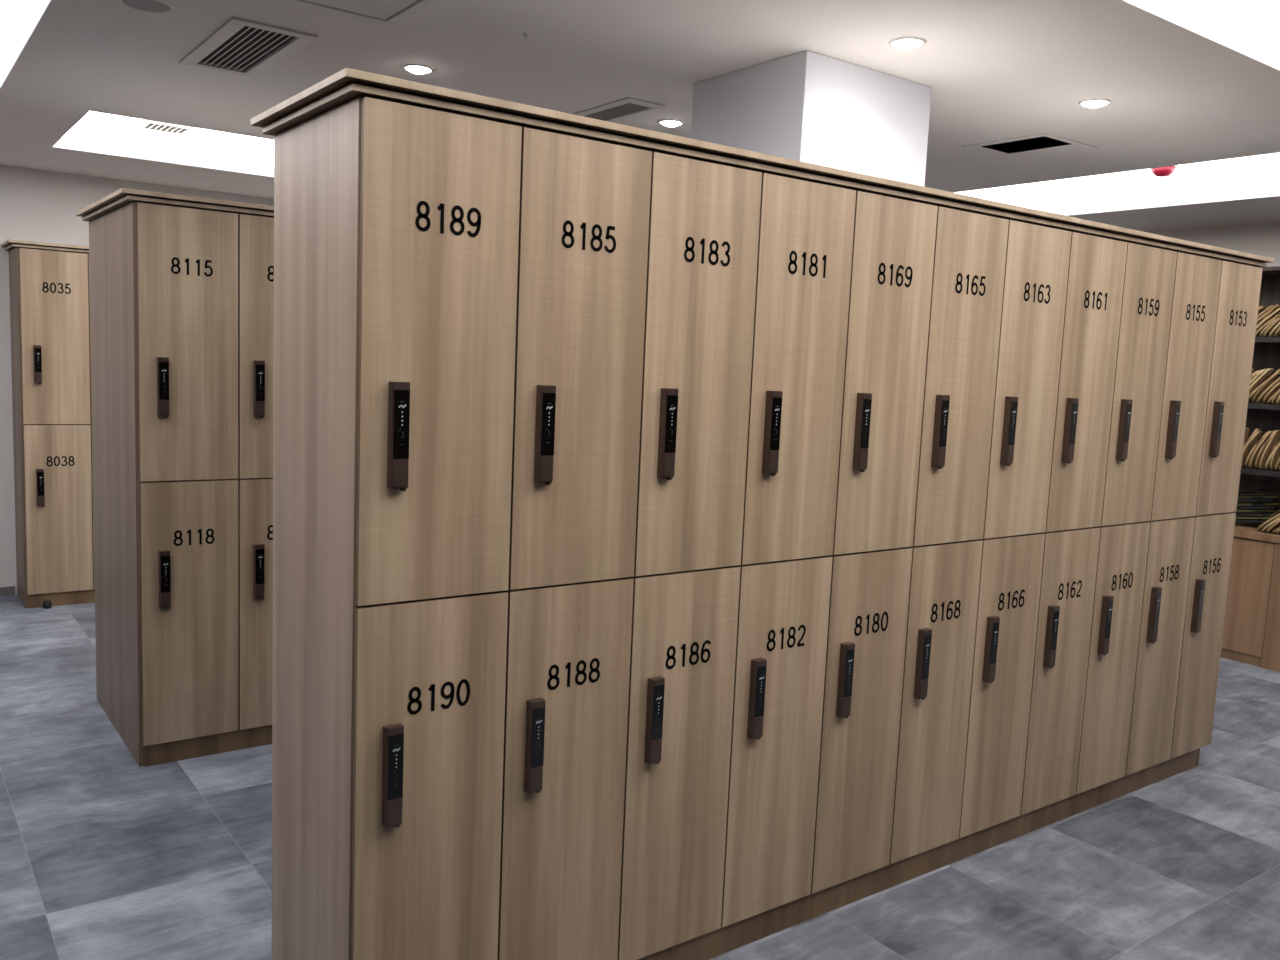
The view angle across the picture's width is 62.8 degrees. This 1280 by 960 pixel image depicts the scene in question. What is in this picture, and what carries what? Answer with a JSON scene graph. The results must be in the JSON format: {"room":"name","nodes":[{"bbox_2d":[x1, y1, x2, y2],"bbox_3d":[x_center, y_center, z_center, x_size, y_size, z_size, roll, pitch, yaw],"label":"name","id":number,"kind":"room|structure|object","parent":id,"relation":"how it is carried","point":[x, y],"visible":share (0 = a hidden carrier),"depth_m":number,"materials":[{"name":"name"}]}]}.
{"room":"changing room","nodes":[
{"label":"changing room","id":0,"kind":"room"},
{"bbox_2d":[0,165,273,593],"bbox_3d":[-2.563,-0.747,6.927,9.200,2.770,0.100,-2,8,-36],"label":"wall","id":1,"kind":"structure","parent":0,"point":[36,205],"depth_m":6.11,"materials":[{"name":"paint"}]},
{"bbox_2d":[0,586,14,595],"bbox_3d":[-4.959,0.706,5.295,3.115,0.050,0.012,-2,8,-36],"label":"baseboard","id":2,"kind":"structure","parent":1,"relation":"attached to","point":[4,591],"depth_m":6.19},
{"bbox_2d":[0,0,1279,231],"bbox_3d":[0.400,-1.283,2.864,9.000,0.050,9.763,-2,8,-36],"label":"ceiling","id":3,"kind":"structure","parent":0,"point":[1183,86],"depth_m":3.41,"materials":[{"name":"paint"}]},
{"bbox_2d":[0,0,40,73],"bbox_3d":[-2.195,-1.468,2.668,1.320,0.140,5.280,-2,8,-36],"label":"ceiling light","id":4,"kind":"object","parent":3,"relation":"attached to","point":[15,15],"depth_m":3.84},
{"bbox_2d":[116,0,176,13],"bbox_3d":[-1.393,-1.342,2.961,0.160,0.008,0.160,-2,8,-36],"label":"ceiling speaker","id":5,"kind":"object","parent":3,"relation":"attached to","point":[151,6],"visible":1,"depth_m":2.96},
{"bbox_2d":[62,111,273,167],"bbox_3d":[-1.403,-1.786,5.745,3.182,0.140,1.230,-2,8,-36],"label":"ceiling light","id":6,"kind":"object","parent":3,"relation":"attached to","point":[94,127],"depth_m":5.68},
{"bbox_2d":[136,120,196,135],"bbox_3d":[-2.481,-1.857,5.494,0.250,0.034,0.220,-2,8,-36],"label":"grille","id":7,"kind":"object","parent":6,"relation":"attached to","point":[145,124],"visible":0.95,"depth_m":5.49,"materials":[{"name":"metal"}]},
{"bbox_2d":[179,17,317,77],"bbox_3d":[-1.273,-1.390,3.380,0.252,0.018,0.645,-2,8,-36],"label":"ceiling vent","id":8,"kind":"object","parent":3,"relation":"in","point":[238,43],"visible":1,"depth_m":3.35,"materials":[{"name":"metal"}]},
{"bbox_2d":[281,0,437,26],"bbox_3d":[-0.759,-1.287,2.728,0.442,0.010,0.476,-2,8,-36],"label":"access panel","id":9,"kind":"object","parent":3,"relation":"attached to","point":[376,11],"visible":1,"depth_m":2.90,"materials":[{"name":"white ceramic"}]},
{"bbox_2d":[402,64,433,73],"bbox_3d":[-0.744,-1.374,3.518,0.106,0.016,0.106,-2,8,-36],"label":"recessed light","id":10,"kind":"object","parent":3,"relation":"in","point":[414,68],"visible":1,"depth_m":3.50,"materials":[{"name":"white ceramic"}]},
{"bbox_2d":[574,97,664,121],"bbox_3d":[-0.160,-1.417,4.082,0.167,0.006,0.630,-2,8,-36],"label":"ceiling vent","id":11,"kind":"object","parent":3,"relation":"in","point":[626,107],"visible":0.53,"depth_m":3.96,"materials":[{"name":"metal"}]},
{"bbox_2d":[658,119,683,126],"bbox_3d":[0.122,-1.408,4.149,0.106,0.016,0.106,-2,8,-36],"label":"recessed light","id":12,"kind":"object","parent":3,"relation":"in","point":[667,122],"visible":1,"depth_m":4.13,"materials":[{"name":"white ceramic"}]},
{"bbox_2d":[889,36,926,48],"bbox_3d":[0.769,-1.250,3.014,0.106,0.016,0.106,-2,8,-36],"label":"recessed light","id":13,"kind":"object","parent":3,"relation":"in","point":[908,42],"visible":1,"depth_m":2.99,"materials":[{"name":"white ceramic"}]},
{"bbox_2d":[962,133,1096,159],"bbox_3d":[1.607,-1.523,4.298,0.367,0.314,0.388,-2,8,-36],"label":"air vent","id":14,"kind":"object","parent":3,"relation":"attached to","point":[1073,146],"depth_m":4.34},
{"bbox_2d":[1078,98,1111,107],"bbox_3d":[1.551,-1.281,3.577,0.106,0.016,0.106,-2,8,-36],"label":"recessed light","id":15,"kind":"object","parent":3,"relation":"in","point":[1094,102],"visible":1,"depth_m":3.56,"materials":[{"name":"white ceramic"}]},
{"bbox_2d":[955,153,1279,209],"bbox_3d":[2.504,-1.553,5.190,1.160,0.140,3.770,-2,8,-36],"label":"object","id":16,"kind":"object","parent":3,"relation":"attached to","point":[1258,171],"depth_m":5.78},
{"bbox_2d":[1150,165,1177,176],"bbox_3d":[2.744,-1.619,5.502,0.132,0.057,0.132,-2,8,-36],"label":"light","id":17,"kind":"object","parent":16,"relation":"attached to","point":[1167,171],"visible":0.76,"depth_m":5.46,"materials":[{"name":"red plastic"}]},
{"bbox_2d":[1169,0,1279,51],"bbox_3d":[1.545,-1.243,2.110,3.770,0.140,1.316,-2,8,-36],"label":"ceiling light","id":18,"kind":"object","parent":3,"relation":"attached to","point":[1257,20],"depth_m":3.10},
{"bbox_2d":[0,594,1279,959],"bbox_3d":[0.291,1.234,3.152,9.200,0.060,9.963,-2,8,-36],"label":"floor","id":19,"kind":"structure","parent":0,"point":[104,855],"depth_m":3.27,"materials":[{"name":"tile"}]},
{"bbox_2d":[9,248,27,607],"bbox_3d":[-3.532,-0.291,5.959,0.016,2.001,0.387,-2,8,-36],"label":"end panel","id":20,"kind":"object","parent":19,"relation":"on","point":[14,269],"visible":1,"depth_m":5.90,"materials":[{"name":"laminate"}]},
{"bbox_2d":[43,600,51,608],"bbox_3d":[-3.361,0.704,5.946,0.044,0.044,0.044,-2,8,-36],"label":"door stop","id":21,"kind":"object","parent":19,"relation":"on","point":[47,604],"visible":1,"depth_m":5.93,"materials":[{"name":"rubber"}]},
{"bbox_2d":[23,424,92,594],"bbox_3d":[-3.401,0.144,6.094,0.333,0.961,0.428,-2,8,-36],"label":"locker","id":22,"kind":"object","parent":19,"relation":"on","point":[57,457],"visible":0.98,"depth_m":5.94,"materials":[{"name":"laminate"}]},
{"bbox_2d":[19,248,90,423],"bbox_3d":[-3.360,-0.810,5.985,0.333,0.960,0.428,-2,8,-36],"label":"locker","id":23,"kind":"object","parent":22,"relation":"on","point":[54,300],"visible":0.98,"depth_m":5.83,"materials":[{"name":"laminate"}]},
{"bbox_2d":[0,239,88,253],"bbox_3d":[-2.941,-1.321,6.213,1.416,0.036,0.416,-2,8,-36],"label":"crown molding","id":24,"kind":"structure","parent":23,"relation":"on","point":[9,244],"depth_m":5.77,"materials":[{"name":"laminate"}]},
{"bbox_2d":[28,589,94,607],"bbox_3d":[-3.034,0.642,6.453,1.310,0.078,0.385,-2,8,-36],"label":"plinth","id":25,"kind":"object","parent":19,"relation":"on","point":[82,596],"visible":0.14,"depth_m":6.01,"materials":[{"name":"laminate"}]},
{"bbox_2d":[90,424,94,588],"bbox_3d":[-3.134,0.133,6.290,0.329,0.961,0.428,-2,8,-36],"label":"locker","id":26,"kind":"object","parent":19,"relation":"on","point":[90,424],"visible":0.02,"depth_m":6.05,"materials":[{"name":"laminate"}]},
{"bbox_2d":[88,254,91,423],"bbox_3d":[-3.092,-0.821,6.181,0.329,0.960,0.428,-2,8,-36],"label":"locker","id":27,"kind":"object","parent":26,"relation":"on","point":[88,254],"visible":0.06,"depth_m":5.94,"materials":[{"name":"laminate"}]},
{"bbox_2d":[89,202,143,766],"bbox_3d":[-2.021,-0.005,4.034,0.016,2.001,0.870,-2,8,-36],"label":"end panel","id":28,"kind":"object","parent":19,"relation":"on","point":[112,235],"visible":1,"depth_m":3.95,"materials":[{"name":"laminate"}]},
{"bbox_2d":[140,479,237,745],"bbox_3d":[-1.890,0.430,4.169,0.333,0.961,0.911,-2,8,-36],"label":"locker","id":29,"kind":"object","parent":19,"relation":"on","point":[189,528],"visible":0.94,"depth_m":3.82,"materials":[{"name":"laminate"}]},
{"bbox_2d":[136,202,237,481],"bbox_3d":[-1.849,-0.524,4.060,0.333,0.960,0.911,-2,8,-36],"label":"locker","id":30,"kind":"object","parent":29,"relation":"on","point":[187,258],"visible":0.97,"depth_m":3.71,"materials":[{"name":"laminate"}]},
{"bbox_2d":[76,188,273,221],"bbox_3d":[-1.445,-1.038,4.309,1.416,0.036,0.950,-2,8,-36],"label":"crown molding","id":31,"kind":"structure","parent":30,"relation":"on","point":[121,197],"depth_m":3.70,"materials":[{"name":"laminate"}]},
{"bbox_2d":[144,725,271,766],"bbox_3d":[-1.524,0.929,4.522,1.300,0.078,0.858,-2,8,-36],"label":"plinth","id":32,"kind":"object","parent":19,"relation":"on","point":[161,753],"visible":0.14,"depth_m":3.92,"materials":[{"name":"laminate"}]},
{"bbox_2d":[237,478,272,729],"bbox_3d":[-1.622,0.419,4.366,0.329,0.961,0.911,-2,8,-36],"label":"locker","id":33,"kind":"object","parent":19,"relation":"on","point":[255,495],"visible":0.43,"depth_m":3.95,"materials":[{"name":"laminate"}]},
{"bbox_2d":[238,214,273,478],"bbox_3d":[-1.581,-0.535,4.257,0.329,0.960,0.911,-2,8,-36],"label":"locker","id":34,"kind":"object","parent":33,"relation":"on","point":[255,233],"visible":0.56,"depth_m":3.85,"materials":[{"name":"laminate"}]},
{"bbox_2d":[272,97,362,959],"bbox_3d":[-0.707,0.255,2.253,0.007,2.001,0.501,-2,8,-36],"label":"end panel","id":35,"kind":"object","parent":19,"relation":"on","point":[317,160],"visible":1,"depth_m":2.21,"materials":[{"name":"laminate"}]},
{"bbox_2d":[350,591,507,959],"bbox_3d":[-0.580,0.690,2.385,0.333,0.961,0.542,-2,8,-36],"label":"locker","id":36,"kind":"object","parent":19,"relation":"on","point":[430,674],"visible":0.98,"depth_m":2.17,"materials":[{"name":"laminate"}]},
{"bbox_2d":[355,97,521,605],"bbox_3d":[-0.539,-0.264,2.276,0.333,0.960,0.542,-2,8,-36],"label":"locker","id":37,"kind":"object","parent":36,"relation":"on","point":[440,191],"visible":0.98,"depth_m":2.07,"materials":[{"name":"laminate"}]},
{"bbox_2d":[251,68,1273,266],"bbox_3d":[0.797,-0.816,3.210,3.714,0.036,0.581,-2,8,-36],"label":"crown molding","id":38,"kind":"structure","parent":37,"relation":"on","point":[348,84],"depth_m":2.33,"materials":[{"name":"laminate"}]},
{"bbox_2d":[497,577,633,959],"bbox_3d":[-0.312,0.679,2.582,0.329,0.961,0.542,-2,8,-36],"label":"locker","id":39,"kind":"object","parent":19,"relation":"on","point":[568,653],"visible":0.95,"depth_m":2.37,"materials":[{"name":"laminate"}]},
{"bbox_2d":[508,127,651,589],"bbox_3d":[-0.271,-0.275,2.473,0.329,0.960,0.542,-2,8,-36],"label":"locker","id":40,"kind":"object","parent":39,"relation":"on","point":[584,210],"visible":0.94,"depth_m":2.27,"materials":[{"name":"laminate"}]},
{"bbox_2d":[617,566,740,959],"bbox_3d":[-0.047,0.668,2.777,0.329,0.961,0.542,-2,8,-36],"label":"locker","id":41,"kind":"object","parent":19,"relation":"on","point":[684,631],"visible":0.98,"depth_m":2.57,"materials":[{"name":"laminate"}]},
{"bbox_2d":[634,152,761,575],"bbox_3d":[-0.005,-0.285,2.668,0.329,0.960,0.542,-2,8,-36],"label":"locker","id":42,"kind":"object","parent":41,"relation":"on","point":[704,217],"visible":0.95,"depth_m":2.46,"materials":[{"name":"laminate"}]},
{"bbox_2d":[721,556,832,927],"bbox_3d":[0.219,0.658,2.973,0.329,0.961,0.542,-2,8,-36],"label":"locker","id":43,"kind":"object","parent":19,"relation":"on","point":[782,625],"visible":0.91,"depth_m":2.77,"materials":[{"name":"laminate"}]},
{"bbox_2d":[741,173,855,564],"bbox_3d":[0.261,-0.296,2.863,0.329,0.960,0.542,-2,8,-36],"label":"locker","id":44,"kind":"object","parent":43,"relation":"on","point":[806,228],"visible":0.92,"depth_m":2.66,"materials":[{"name":"laminate"}]},
{"bbox_2d":[811,547,912,893],"bbox_3d":[0.513,0.652,3.130,0.329,0.961,0.448,-2,8,-36],"label":"locker","id":45,"kind":"object","parent":19,"relation":"on","point":[868,606],"visible":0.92,"depth_m":2.96,"materials":[{"name":"laminate"}]},
{"bbox_2d":[833,191,937,554],"bbox_3d":[0.554,-0.302,3.021,0.329,0.960,0.448,-2,8,-36],"label":"locker","id":46,"kind":"object","parent":45,"relation":"on","point":[893,250],"visible":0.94,"depth_m":2.85,"materials":[{"name":"laminate"}]},
{"bbox_2d":[637,748,1199,959],"bbox_3d":[0.707,1.155,3.388,3.551,0.078,0.453,-2,8,-36],"label":"plinth","id":47,"kind":"object","parent":19,"relation":"on","point":[710,945],"visible":0.14,"depth_m":3.18,"materials":[{"name":"laminate"}]},
{"bbox_2d":[889,539,982,863],"bbox_3d":[0.779,0.642,3.325,0.329,0.961,0.448,-2,8,-36],"label":"locker","id":48,"kind":"object","parent":19,"relation":"on","point":[945,577],"visible":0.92,"depth_m":3.16,"materials":[{"name":"laminate"}]},
{"bbox_2d":[913,206,1008,545],"bbox_3d":[0.820,-0.312,3.216,0.329,0.960,0.448,-2,8,-36],"label":"locker","id":49,"kind":"object","parent":48,"relation":"on","point":[971,248],"visible":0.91,"depth_m":3.05,"materials":[{"name":"laminate"}]},
{"bbox_2d":[959,533,1044,837],"bbox_3d":[1.044,0.631,3.521,0.329,0.961,0.448,-2,8,-36],"label":"locker","id":50,"kind":"object","parent":19,"relation":"on","point":[1011,566],"visible":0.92,"depth_m":3.35,"materials":[{"name":"laminate"}]},
{"bbox_2d":[983,220,1071,538],"bbox_3d":[1.086,-0.323,3.412,0.329,0.960,0.448,-2,8,-36],"label":"locker","id":51,"kind":"object","parent":50,"relation":"on","point":[1037,257],"visible":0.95,"depth_m":3.25,"materials":[{"name":"laminate"}]},
{"bbox_2d":[1021,527,1100,814],"bbox_3d":[1.282,0.615,3.754,0.329,0.961,0.542,-2,8,-36],"label":"locker","id":52,"kind":"object","parent":19,"relation":"on","point":[1070,557],"visible":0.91,"depth_m":3.55,"materials":[{"name":"laminate"}]},
{"bbox_2d":[1045,232,1127,531],"bbox_3d":[1.324,-0.340,3.645,0.329,0.960,0.542,-2,8,-36],"label":"locker","id":53,"kind":"object","parent":52,"relation":"on","point":[1096,271],"visible":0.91,"depth_m":3.44,"materials":[{"name":"laminate"}]},
{"bbox_2d":[1076,521,1149,793],"bbox_3d":[1.548,0.604,3.949,0.329,0.961,0.542,-2,8,-36],"label":"locker","id":54,"kind":"object","parent":19,"relation":"on","point":[1123,548],"visible":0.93,"depth_m":3.74,"materials":[{"name":"laminate"}]},
{"bbox_2d":[1101,243,1176,525],"bbox_3d":[1.589,-0.350,3.840,0.329,0.960,0.542,-2,8,-36],"label":"locker","id":55,"kind":"object","parent":54,"relation":"on","point":[1149,277],"visible":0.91,"depth_m":3.63,"materials":[{"name":"laminate"}]},
{"bbox_2d":[1125,517,1194,775],"bbox_3d":[1.814,0.593,4.144,0.329,0.961,0.542,-2,8,-36],"label":"locker","id":56,"kind":"object","parent":19,"relation":"on","point":[1170,543],"visible":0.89,"depth_m":3.94,"materials":[{"name":"laminate"}]},
{"bbox_2d":[1151,252,1221,520],"bbox_3d":[1.855,-0.361,4.035,0.329,0.960,0.542,-2,8,-36],"label":"locker","id":57,"kind":"object","parent":56,"relation":"on","point":[1197,278],"visible":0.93,"depth_m":3.83,"materials":[{"name":"laminate"}]},
{"bbox_2d":[1170,512,1235,758],"bbox_3d":[2.080,0.582,4.339,0.329,0.961,0.542,-2,8,-36],"label":"locker","id":58,"kind":"object","parent":19,"relation":"on","point":[1213,535],"visible":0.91,"depth_m":4.14,"materials":[{"name":"laminate"}]},
{"bbox_2d":[1196,261,1262,515],"bbox_3d":[2.121,-0.372,4.230,0.329,0.960,0.542,-2,8,-36],"label":"locker","id":59,"kind":"object","parent":58,"relation":"on","point":[1240,284],"visible":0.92,"depth_m":4.03,"materials":[{"name":"laminate"}]},
{"bbox_2d":[1220,537,1274,666],"bbox_3d":[3.430,0.649,6.113,0.390,0.699,0.594,-2,8,-36],"label":"base cabinet","id":60,"kind":"object","parent":19,"relation":"on","point":[1251,564],"visible":0.44,"depth_m":5.84,"materials":[{"name":"brown wood"}]},
{"bbox_2d":[1234,522,1279,543],"bbox_3d":[3.564,0.304,5.902,0.402,0.042,2.200,-2,8,-36],"label":"countertop","id":61,"kind":"structure","parent":60,"relation":"on","point":[1246,530],"depth_m":5.82,"materials":[{"name":"brown wood"}]},
{"bbox_2d":[1235,516,1266,521],"bbox_3d":[3.500,0.229,5.992,0.106,0.052,0.224,-2,8,-33],"label":"slipper","id":62,"kind":"object","parent":61,"relation":"on","point":[1236,520],"visible":0.75,"depth_m":5.97,"materials":[{"name":"rubber"}]},
{"bbox_2d":[1235,513,1271,518],"bbox_3d":[3.504,0.210,5.980,0.106,0.052,0.224,-1,8,-31],"label":"slipper","id":63,"kind":"object","parent":62,"relation":"on","point":[1260,516],"visible":0.77,"depth_m":5.95,"materials":[{"name":"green fabric"}]},
{"bbox_2d":[1236,511,1274,515],"bbox_3d":[3.511,0.191,5.970,0.106,0.052,0.224,-2,8,-32],"label":"slipper","id":64,"kind":"object","parent":63,"relation":"on","point":[1237,514],"visible":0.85,"depth_m":5.94,"materials":[{"name":"rubber"}]},
{"bbox_2d":[1236,509,1276,511],"bbox_3d":[3.507,0.169,5.988,0.106,0.052,0.224,-2,8,-36],"label":"slipper","id":65,"kind":"object","parent":64,"relation":"on","point":[1237,510],"visible":0.75,"depth_m":5.96,"materials":[{"name":"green fabric"}]},
{"bbox_2d":[1237,502,1277,508],"bbox_3d":[3.506,0.150,5.973,0.106,0.052,0.224,-1,8,-31],"label":"slipper","id":66,"kind":"object","parent":65,"relation":"on","point":[1255,503],"visible":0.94,"depth_m":5.92,"materials":[{"name":"rubber"}]},
{"bbox_2d":[1237,501,1279,504],"bbox_3d":[3.528,0.131,5.974,0.106,0.052,0.224,-3,9,-41],"label":"slipper","id":67,"kind":"object","parent":66,"relation":"on","point":[1266,502],"visible":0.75,"depth_m":5.95,"materials":[{"name":"green fabric"}]},
{"bbox_2d":[1237,495,1276,500],"bbox_3d":[3.502,0.110,5.977,0.106,0.052,0.224,-2,8,-31],"label":"slipper","id":68,"kind":"object","parent":67,"relation":"on","point":[1253,495],"visible":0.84,"depth_m":5.93,"materials":[{"name":"rubber"}]},
{"bbox_2d":[1238,492,1279,497],"bbox_3d":[3.514,0.091,5.970,0.106,0.052,0.224,-2,8,-34],"label":"slipper","id":69,"kind":"object","parent":68,"relation":"on","point":[1261,494],"visible":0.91,"depth_m":5.93,"materials":[{"name":"green fabric"}]},
{"bbox_2d":[1238,489,1279,494],"bbox_3d":[3.532,0.071,5.968,0.106,0.052,0.224,-3,9,-42],"label":"slipper","id":70,"kind":"object","parent":69,"relation":"on","point":[1243,493],"visible":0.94,"depth_m":5.93,"materials":[{"name":"rubber"}]},
{"bbox_2d":[1234,266,1279,523],"bbox_3d":[3.601,-0.437,5.821,0.390,1.444,2.200,-2,8,-36],"label":"shoe shelf","id":71,"kind":"object","parent":61,"relation":"on","point":[1265,417],"visible":0.05,"depth_m":6.07,"materials":[{"name":"brown wood"}]},
{"bbox_2d":[1243,428,1249,447],"bbox_3d":[3.381,-0.188,5.917,0.106,0.220,0.069,-2,8,-33],"label":"slipper","id":72,"kind":"object","parent":71,"relation":"on","point":[1246,429],"visible":0.14,"depth_m":5.89,"materials":[{"name":"fabric"}]},
{"bbox_2d":[1241,429,1260,466],"bbox_3d":[3.419,-0.181,5.877,0.106,0.219,0.075,-3,8,-39],"label":"slipper","id":73,"kind":"object","parent":71,"relation":"on","point":[1247,448],"visible":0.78,"depth_m":5.86,"materials":[{"name":"fabric"}]},
{"bbox_2d":[1243,431,1261,448],"bbox_3d":[3.416,-0.175,5.886,0.106,0.207,0.108,-3,8,-38],"label":"slipper","id":74,"kind":"object","parent":71,"relation":"on","point":[1257,435],"visible":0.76,"depth_m":5.85,"materials":[{"name":"fabric"}]},
{"bbox_2d":[1245,432,1267,466],"bbox_3d":[3.449,-0.170,5.848,0.106,0.208,0.106,-2,8,-36],"label":"slipper","id":75,"kind":"object","parent":71,"relation":"on","point":[1263,436],"visible":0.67,"depth_m":5.83,"materials":[{"name":"fabric"}]},
{"bbox_2d":[1250,369,1266,384],"bbox_3d":[3.417,-0.527,5.847,0.106,0.189,0.140,-2,8,-34],"label":"slipper","id":76,"kind":"object","parent":71,"relation":"on","point":[1263,370],"visible":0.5,"depth_m":5.79,"materials":[{"name":"fabric"}]},
{"bbox_2d":[1249,431,1272,467],"bbox_3d":[3.451,-0.169,5.824,0.106,0.212,0.096,-3,8,-38],"label":"slipper","id":77,"kind":"object","parent":71,"relation":"on","point":[1256,451],"visible":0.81,"depth_m":5.80,"materials":[{"name":"fabric"}]},
{"bbox_2d":[1249,368,1273,394],"bbox_3d":[3.437,-0.526,5.833,0.106,0.193,0.135,-2,8,-32],"label":"slipper","id":78,"kind":"object","parent":71,"relation":"on","point":[1254,385],"visible":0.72,"depth_m":5.80,"materials":[{"name":"wicker"}]},
{"bbox_2d":[1248,372,1279,402],"bbox_3d":[3.449,-0.512,5.797,0.106,0.175,0.158,-2,8,-33],"label":"slipper","id":79,"kind":"object","parent":71,"relation":"on","point":[1274,375],"visible":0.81,"depth_m":5.77,"materials":[{"name":"fabric"}]},
{"bbox_2d":[1255,431,1274,467],"bbox_3d":[3.476,-0.169,5.814,0.106,0.215,0.088,-2,8,-36],"label":"slipper","id":80,"kind":"object","parent":71,"relation":"on","point":[1260,453],"visible":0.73,"depth_m":5.80,"materials":[{"name":"wicker"}]},
{"bbox_2d":[1257,305,1273,317],"bbox_3d":[3.428,-0.881,5.823,0.106,0.172,0.162,-2,8,-36],"label":"slipper","id":81,"kind":"object","parent":71,"relation":"on","point":[1261,312],"visible":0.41,"depth_m":5.77,"materials":[{"name":"wicker"}]},
{"bbox_2d":[1251,369,1279,402],"bbox_3d":[3.466,-0.518,5.788,0.106,0.190,0.138,-2,8,-33],"label":"slipper","id":82,"kind":"object","parent":71,"relation":"on","point":[1264,387],"visible":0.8,"depth_m":5.78,"materials":[{"name":"fabric"}]},
{"bbox_2d":[1255,311,1279,336],"bbox_3d":[3.477,-0.864,5.755,0.106,0.159,0.174,-2,8,-33],"label":"slipper","id":83,"kind":"object","parent":71,"relation":"on","point":[1260,329],"visible":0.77,"depth_m":5.75,"materials":[{"name":"wicker"}]},
{"bbox_2d":[1256,305,1279,325],"bbox_3d":[3.449,-0.881,5.809,0.106,0.177,0.156,-3,8,-40],"label":"slipper","id":84,"kind":"object","parent":71,"relation":"on","point":[1260,318],"visible":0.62,"depth_m":5.76,"materials":[{"name":"fabric"}]},
{"bbox_2d":[1256,307,1279,330],"bbox_3d":[3.465,-0.875,5.786,0.106,0.172,0.162,-3,9,-40],"label":"slipper","id":85,"kind":"object","parent":71,"relation":"on","point":[1265,320],"visible":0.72,"depth_m":5.76,"materials":[{"name":"fabric"}]},
{"bbox_2d":[1257,375,1279,402],"bbox_3d":[3.487,-0.511,5.766,0.106,0.183,0.148,-2,8,-35],"label":"slipper","id":86,"kind":"object","parent":71,"relation":"on","point":[1259,400],"visible":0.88,"depth_m":5.75,"materials":[{"name":"fabric"}]},
{"bbox_2d":[1259,430,1279,468],"bbox_3d":[3.481,-0.168,5.794,0.106,0.219,0.075,-2,8,-35],"label":"slipper","id":87,"kind":"object","parent":71,"relation":"on","point":[1274,439],"visible":0.87,"depth_m":5.78,"materials":[{"name":"fabric"}]},
{"bbox_2d":[1259,312,1279,336],"bbox_3d":[3.495,-0.867,5.742,0.106,0.169,0.165,-2,8,-34],"label":"slipper","id":88,"kind":"object","parent":71,"relation":"on","point":[1270,323],"visible":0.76,"depth_m":5.75,"materials":[{"name":"wicker"}]},
{"bbox_2d":[1262,382,1279,402],"bbox_3d":[3.509,-0.506,5.748,0.106,0.180,0.152,-2,8,-35],"label":"slipper","id":89,"kind":"object","parent":71,"relation":"on","point":[1276,387],"visible":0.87,"depth_m":5.75,"materials":[{"name":"fabric"}]},
{"bbox_2d":[1263,314,1279,336],"bbox_3d":[3.498,-0.868,5.716,0.106,0.176,0.157,-2,8,-34],"label":"slipper","id":90,"kind":"object","parent":71,"relation":"on","point":[1266,333],"visible":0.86,"depth_m":5.72,"materials":[{"name":"wicker"}]},
{"bbox_2d":[1265,439,1279,468],"bbox_3d":[3.513,-0.158,5.766,0.106,0.208,0.107,-2,8,-35],"label":"slipper","id":91,"kind":"object","parent":71,"relation":"on","point":[1267,464],"visible":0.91,"depth_m":5.77,"materials":[{"name":"wicker"}]},
{"bbox_2d":[1269,438,1279,469],"bbox_3d":[3.520,-0.163,5.758,0.106,0.218,0.076,-2,8,-36],"label":"slipper","id":92,"kind":"object","parent":71,"relation":"on","point":[1276,454],"visible":0.92,"depth_m":5.76,"materials":[{"name":"wicker"}]},
{"bbox_2d":[1269,322,1279,336],"bbox_3d":[3.520,-0.860,5.695,0.106,0.167,0.167,-2,8,-34],"label":"slipper","id":93,"kind":"object","parent":71,"relation":"on","point":[1271,334],"visible":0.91,"depth_m":5.72,"materials":[{"name":"wicker"}]},
{"bbox_2d":[1271,389,1279,403],"bbox_3d":[3.528,-0.502,5.700,0.106,0.183,0.148,-2,8,-33],"label":"slipper","id":94,"kind":"object","parent":71,"relation":"on","point":[1277,394],"visible":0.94,"depth_m":5.72,"materials":[{"name":"wicker"}]},
{"bbox_2d":[1275,457,1279,469],"bbox_3d":[3.539,-0.154,5.727,0.106,0.212,0.097,-2,8,-36],"label":"slipper","id":95,"kind":"object","parent":71,"relation":"on","point":[1277,465],"visible":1,"depth_m":5.74,"materials":[{"name":"fabric"}]},
{"bbox_2d":[1257,510,1279,530],"bbox_3d":[3.497,0.213,5.765,0.106,0.159,0.174,-2,8,-32],"label":"slipper","id":96,"kind":"object","parent":61,"relation":"on","point":[1277,513],"visible":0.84,"depth_m":5.76,"materials":[{"name":"wicker"}]},
{"bbox_2d":[1262,516,1279,531],"bbox_3d":[3.515,0.219,5.744,0.106,0.155,0.178,-2,8,-37],"label":"slipper","id":97,"kind":"object","parent":61,"relation":"on","point":[1266,527],"visible":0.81,"depth_m":5.75,"materials":[{"name":"wicker"}]},
{"bbox_2d":[1266,516,1279,532],"bbox_3d":[3.524,0.211,5.729,0.106,0.174,0.160,-3,8,-38],"label":"slipper","id":98,"kind":"object","parent":61,"relation":"on","point":[1276,524],"visible":0.96,"depth_m":5.75,"materials":[{"name":"wicker"}]},
{"bbox_2d":[1261,543,1279,671],"bbox_3d":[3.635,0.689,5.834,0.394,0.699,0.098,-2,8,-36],"label":"base cabinet","id":99,"kind":"object","parent":19,"relation":"on","point":[1270,656],"visible":1,"depth_m":5.73,"materials":[{"name":"brown wood"}]},
{"bbox_2d":[691,50,931,185],"bbox_3d":[0.520,-0.094,3.656,0.583,2.480,0.538,-2,8,-36],"label":"column","id":100,"kind":"structure","parent":0,"point":[807,106],"depth_m":3.31,"materials":[{"name":"paint"}]},
{"bbox_2d":[1147,223,1279,526],"bbox_3d":[4.016,-0.320,5.684,0.100,2.770,9.763,-2,8,-36],"label":"wall","id":101,"kind":"structure","parent":0,"point":[1256,239],"depth_m":6.18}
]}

